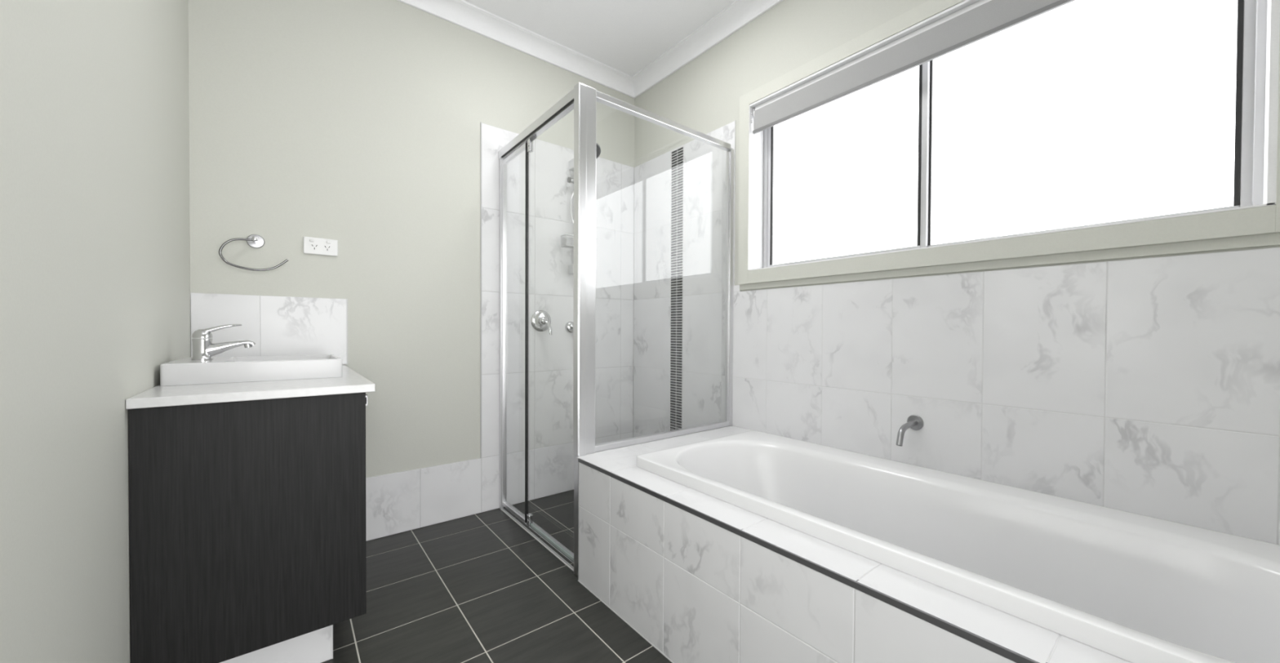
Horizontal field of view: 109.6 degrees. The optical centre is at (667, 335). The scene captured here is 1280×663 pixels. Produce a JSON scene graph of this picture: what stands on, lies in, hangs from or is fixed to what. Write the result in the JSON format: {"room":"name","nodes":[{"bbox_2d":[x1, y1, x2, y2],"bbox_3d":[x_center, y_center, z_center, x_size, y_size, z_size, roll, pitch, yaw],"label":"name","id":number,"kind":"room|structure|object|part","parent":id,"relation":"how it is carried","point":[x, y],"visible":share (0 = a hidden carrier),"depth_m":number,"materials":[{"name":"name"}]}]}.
{"room":"bathroom","nodes":[
{"label":"bathroom","id":0,"kind":"room"},
{"bbox_2d":[0,0,191,662],"bbox_3d":[-0.906,-0.346,0.552,0.100,2.702,3.240,0,1,-40],"label":"wall","id":1,"kind":"structure","parent":0,"point":[95,216],"depth_m":0.81,"materials":[{"name":"paint"}]},
{"bbox_2d":[188,0,635,477],"bbox_3d":[-1.050,-0.370,2.476,2.360,2.702,0.114,0,1,-40],"label":"wall","id":2,"kind":"structure","parent":0,"point":[354,123],"depth_m":2.12,"materials":[{"name":"paint"}]},
{"bbox_2d":[218,234,288,271],"bbox_3d":[-1.672,-0.338,1.828,0.207,0.156,0.074,0,1,-40],"label":"towel ring","id":3,"kind":"object","parent":2,"relation":"attached to","point":[255,241],"visible":1,"depth_m":1.82,"materials":[{"name":"silver metal"}]},
{"bbox_3d":[-1.669,-0.387,1.825,0.018,0.018,0.066,0,1,-40],"label":"stem","id":4,"kind":"part","parent":3,"relation":"part of","materials":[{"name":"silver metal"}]},
{"bbox_3d":[-1.693,-0.388,1.852,0.056,0.056,0.009,0,1,-40],"label":"plate","id":5,"kind":"part","parent":3,"relation":"part of","materials":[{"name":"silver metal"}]},
{"bbox_2d":[190,292,347,364],"bbox_3d":[-1.648,-0.018,1.897,0.495,0.299,0.008,0,1,-40],"label":"backsplash","id":6,"kind":"structure","parent":2,"relation":"attached to","point":[277,326],"depth_m":1.89,"materials":[{"name":"tile"}]},
{"bbox_2d":[303,236,337,256],"bbox_3d":[-1.529,-0.393,1.988,0.120,0.073,0.013,0,1,-40],"label":"power outlet","id":7,"kind":"object","parent":2,"relation":"attached to","point":[314,246],"visible":1,"depth_m":1.99,"materials":[{"name":"white plastic"}]},
{"bbox_2d":[365,457,481,541],"bbox_3d":[-1.427,0.814,2.098,1.088,0.297,0.006,0,1,-40],"label":"baseboard","id":8,"kind":"structure","parent":2,"relation":"attached to","point":[397,502],"depth_m":2.26,"materials":[{"name":"tile"}]},
{"bbox_2d":[396,0,634,98],"bbox_3d":[-1.001,-1.657,2.368,2.106,0.086,0.082,0,1,-40],"label":"trim","id":9,"kind":"structure","parent":2,"relation":"attached to","point":[463,14],"depth_m":2.53,"materials":[{"name":"white paint"}]},
{"bbox_2d":[530,310,551,334],"bbox_3d":[-0.715,-0.076,2.620,0.125,0.144,0.092,0,1,-40],"label":"shower mixer","id":10,"kind":"object","parent":2,"relation":"attached to","point":[540,320],"visible":1,"depth_m":2.62,"materials":[{"name":"silver metal"}]},
{"bbox_3d":[-0.696,-0.051,2.611,0.059,0.094,0.030,1,1,28],"label":"lever","id":11,"kind":"part","parent":10,"relation":"part of","materials":[{"name":"silver metal"}]},
{"bbox_2d":[480,122,634,511],"bbox_3d":[-0.622,-0.095,2.764,1.016,2.108,0.008,0,1,-40],"label":"wall tiles","id":12,"kind":"structure","parent":2,"relation":"attached to","point":[551,287],"depth_m":2.67,"materials":[{"name":"tile"}]},
{"bbox_2d":[567,158,573,274],"bbox_3d":[-0.567,-0.721,2.728,0.078,0.693,0.101,0,1,-40],"label":"shower rail","id":13,"kind":"object","parent":2,"relation":"attached to","point":[571,163],"visible":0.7,"depth_m":2.73,"materials":[{"name":"silver metal"}]},
{"bbox_2d":[560,244,573,248],"bbox_3d":[-0.532,-0.527,2.701,0.200,0.008,0.062,0,1,-40],"label":"tray","id":14,"kind":"object","parent":13,"relation":"attached to","point":[567,246],"depth_m":2.64,"materials":[{"name":"grey plastic"}]},
{"bbox_3d":[-0.590,-0.934,2.704,0.014,0.034,0.034,0,1,-40],"label":"slider knob","id":15,"kind":"part","parent":13,"relation":"part of","materials":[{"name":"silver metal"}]},
{"bbox_3d":[-0.561,-0.715,2.735,0.018,0.680,0.018,0,1,-40],"label":"rail","id":16,"kind":"part","parent":13,"relation":"part of","materials":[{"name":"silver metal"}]},
{"bbox_2d":[560,233,596,248],"bbox_3d":[-0.539,-0.557,2.710,0.209,0.068,0.094,0,1,-40],"label":"basket","id":17,"kind":"object","parent":13,"relation":"attached to","point":[567,246],"visible":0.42,"depth_m":2.66,"materials":[{"name":"grey plastic"}]},
{"bbox_2d":[568,142,600,225],"bbox_3d":[-0.480,-0.517,2.684,0.158,1.208,0.189,0,1,-40],"label":"shower","id":18,"kind":"object","parent":13,"relation":"attached to","point":[597,146],"visible":0.15,"depth_m":2.68,"materials":[{"name":"silver metal"}]},
{"bbox_2d":[320,489,671,662],"bbox_3d":[-0.066,1.021,1.270,2.300,0.080,3.220,0,1,-40],"label":"floor","id":19,"kind":"structure","parent":0,"point":[477,588],"depth_m":1.65,"materials":[{"name":"tile"}]},
{"bbox_2d":[128,392,367,662],"bbox_3d":[-1.368,0.567,1.549,0.470,0.804,0.896,0,1,-40],"label":"vanity cabinet","id":20,"kind":"object","parent":19,"relation":"on","point":[247,518],"visible":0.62,"depth_m":1.19,"materials":[{"name":"black wood"}]},
{"bbox_2d":[125,364,375,408],"bbox_3d":[-1.353,0.151,1.539,0.484,0.024,0.916,0,1,-40],"label":"countertop","id":21,"kind":"structure","parent":20,"relation":"on","point":[350,382],"depth_m":1.22,"materials":[{"name":"white stone"}]},
{"bbox_2d":[160,354,342,386],"bbox_3d":[-1.373,0.108,1.527,0.416,0.062,0.350,0,1,-40],"label":"basin","id":22,"kind":"object","parent":21,"relation":"in","point":[184,371],"visible":1,"depth_m":1.39,"materials":[{"name":"white ceramic"}]},
{"bbox_2d":[191,324,255,359],"bbox_3d":[-1.445,0.019,1.471,0.152,0.114,0.050,0,1,-40],"label":"mixer","id":23,"kind":"object","parent":22,"relation":"on","point":[203,348],"visible":1,"depth_m":1.44,"materials":[{"name":"silver metal"}]},
{"bbox_3d":[-1.455,-0.017,1.462,0.108,0.042,0.030,0,1,-40],"label":"lever","id":24,"kind":"part","parent":23,"relation":"part of","materials":[{"name":"silver metal"}]},
{"bbox_3d":[-1.437,0.045,1.479,0.128,0.058,0.040,0,1,-40],"label":"spout","id":25,"kind":"part","parent":23,"relation":"part of","materials":[{"name":"silver metal"}]},
{"bbox_2d":[498,82,733,577],"bbox_3d":[-0.293,-0.024,2.442,0.927,1.978,0.909,0,1,-40],"label":"frame","id":26,"kind":"object","parent":19,"relation":"on","point":[583,99],"visible":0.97,"depth_m":1.96,"materials":[{"name":"silver metal"}]},
{"bbox_3d":[-0.802,0.925,2.368,0.018,0.018,0.299,0,1,-40],"label":"fixed panel rail","id":27,"kind":"part","parent":26,"relation":"part of","materials":[{"name":"silver metal"}]},
{"bbox_3d":[-0.792,-0.944,2.346,0.018,0.020,0.299,0,1,-40],"label":"fixed panel rail","id":28,"kind":"part","parent":26,"relation":"part of","materials":[{"name":"silver metal"}]},
{"bbox_3d":[-0.637,-0.990,2.164,0.038,0.041,0.865,0,1,-40],"label":"header rail","id":29,"kind":"part","parent":26,"relation":"part of","materials":[{"name":"silver metal"}]},
{"bbox_3d":[-0.628,0.951,2.184,0.040,0.029,0.833,0,1,-40],"label":"sill","id":30,"kind":"part","parent":26,"relation":"part of","materials":[{"name":"silver metal"}]},
{"bbox_2d":[564,321,573,333],"bbox_3d":[-0.577,-0.051,2.754,0.074,0.074,0.066,0,1,-40],"label":"door knob","id":31,"kind":"object","parent":26,"relation":"attached to","point":[569,325],"visible":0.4,"depth_m":2.75,"materials":[{"name":"silver metal"}]},
{"bbox_3d":[-0.337,-0.262,1.837,0.082,1.488,0.041,0,1,-40],"label":"corner post","id":32,"kind":"part","parent":26,"relation":"part of","materials":[{"name":"silver metal"}]},
{"bbox_3d":[0.004,0.468,2.138,0.822,0.025,0.032,0,1,-40],"label":"rail","id":33,"kind":"part","parent":26,"relation":"part of","materials":[{"name":"silver metal"}]},
{"bbox_3d":[0.011,-0.992,2.121,0.822,0.029,0.032,0,1,-40],"label":"rail","id":34,"kind":"part","parent":26,"relation":"part of","materials":[{"name":"silver metal"}]},
{"bbox_2d":[576,425,1132,662],"bbox_3d":[0.657,0.739,1.312,0.936,0.489,2.150,0,1,-40],"label":"surround","id":35,"kind":"object","parent":19,"relation":"on","point":[702,577],"visible":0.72,"depth_m":1.14,"materials":[{"name":"tile"}]},
{"bbox_2d":[636,430,1279,662],"bbox_3d":[0.673,0.668,1.284,0.700,0.420,1.657,0,1,-40],"label":"bathtub","id":36,"kind":"object","parent":35,"relation":"on","point":[1131,587],"visible":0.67,"depth_m":1.16,"materials":[{"name":"white ceramic"}]},
{"bbox_2d":[462,0,736,76],"bbox_3d":[-0.035,-1.722,1.265,2.360,0.080,3.240,0,1,-40],"label":"ceiling","id":37,"kind":"structure","parent":0,"point":[624,36],"depth_m":2.44,"materials":[{"name":"white paint"}]},
{"bbox_2d":[634,0,1279,291],"bbox_3d":[0.801,-0.355,1.992,0.154,2.702,3.240,0,1,-40],"label":"wall","id":38,"kind":"structure","parent":0,"point":[703,95],"depth_m":2.31,"materials":[{"name":"paint"}]},
{"bbox_2d":[670,145,683,430],"bbox_3d":[0.058,-0.090,2.750,0.007,2.105,0.110,0,1,-40],"label":"trim","id":39,"kind":"structure","parent":38,"relation":"attached to","point":[677,166],"depth_m":2.74,"materials":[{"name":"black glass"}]},
{"bbox_2d":[631,0,783,98],"bbox_3d":[0.722,-1.642,1.895,0.082,0.086,3.026,0,1,-40],"label":"trim","id":40,"kind":"structure","parent":38,"relation":"attached to","point":[740,13],"depth_m":2.53,"materials":[{"name":"white paint"}]},
{"bbox_2d":[895,414,923,445],"bbox_3d":[0.880,0.348,1.656,0.150,0.098,0.058,0,1,-40],"label":"spout","id":41,"kind":"object","parent":38,"relation":"attached to","point":[915,422],"visible":1,"depth_m":1.67,"materials":[{"name":"silver metal"}]},
{"bbox_3d":[0.935,0.328,1.702,0.006,0.058,0.058,0,1,-40],"label":"plate","id":42,"kind":"part","parent":41,"relation":"part of","materials":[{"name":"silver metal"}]},
{"bbox_2d":[633,120,1279,544],"bbox_3d":[0.745,-0.078,1.937,0.008,2.108,3.020,0,1,-40],"label":"wall tiles","id":43,"kind":"structure","parent":38,"relation":"attached to","point":[1150,387],"depth_m":1.49,"materials":[{"name":"tile"}]},
{"bbox_2d":[737,0,1279,290],"bbox_3d":[0.993,-0.726,1.735,0.170,0.997,1.736,0,1,-40],"label":"window","id":44,"kind":"structure","parent":38,"relation":"in","point":[1077,131],"depth_m":1.52,"materials":[{"name":"paint"}]},
{"bbox_3d":[0.776,-0.738,2.062,0.006,0.756,0.728,0,1,-40],"label":"glass pane","id":45,"kind":"part","parent":44,"relation":"part of","materials":[{"name":"white"}]},
{"bbox_3d":[0.776,-0.742,2.062,0.022,0.788,0.768,0,1,-40],"label":"sash","id":46,"kind":"part","parent":44,"relation":"part of","materials":[{"name":"silver metal"}]},
{"bbox_2d":[751,0,1075,133],"bbox_3d":[0.964,-1.084,1.714,0.078,0.135,1.585,0,1,-40],"label":"roller blind","id":47,"kind":"object","parent":44,"relation":"attached to","point":[981,20],"visible":1,"depth_m":1.73,"materials":[{"name":"grey fabric"}]},
{"bbox_3d":[1.287,-0.728,1.495,0.006,0.756,0.770,0,1,-40],"label":"glass pane","id":48,"kind":"part","parent":44,"relation":"part of","materials":[{"name":"white"}]},
{"bbox_3d":[1.287,-0.732,1.495,0.022,0.788,0.810,0,1,-40],"label":"sash","id":49,"kind":"part","parent":44,"relation":"part of","materials":[{"name":"silver metal"}]}
]}

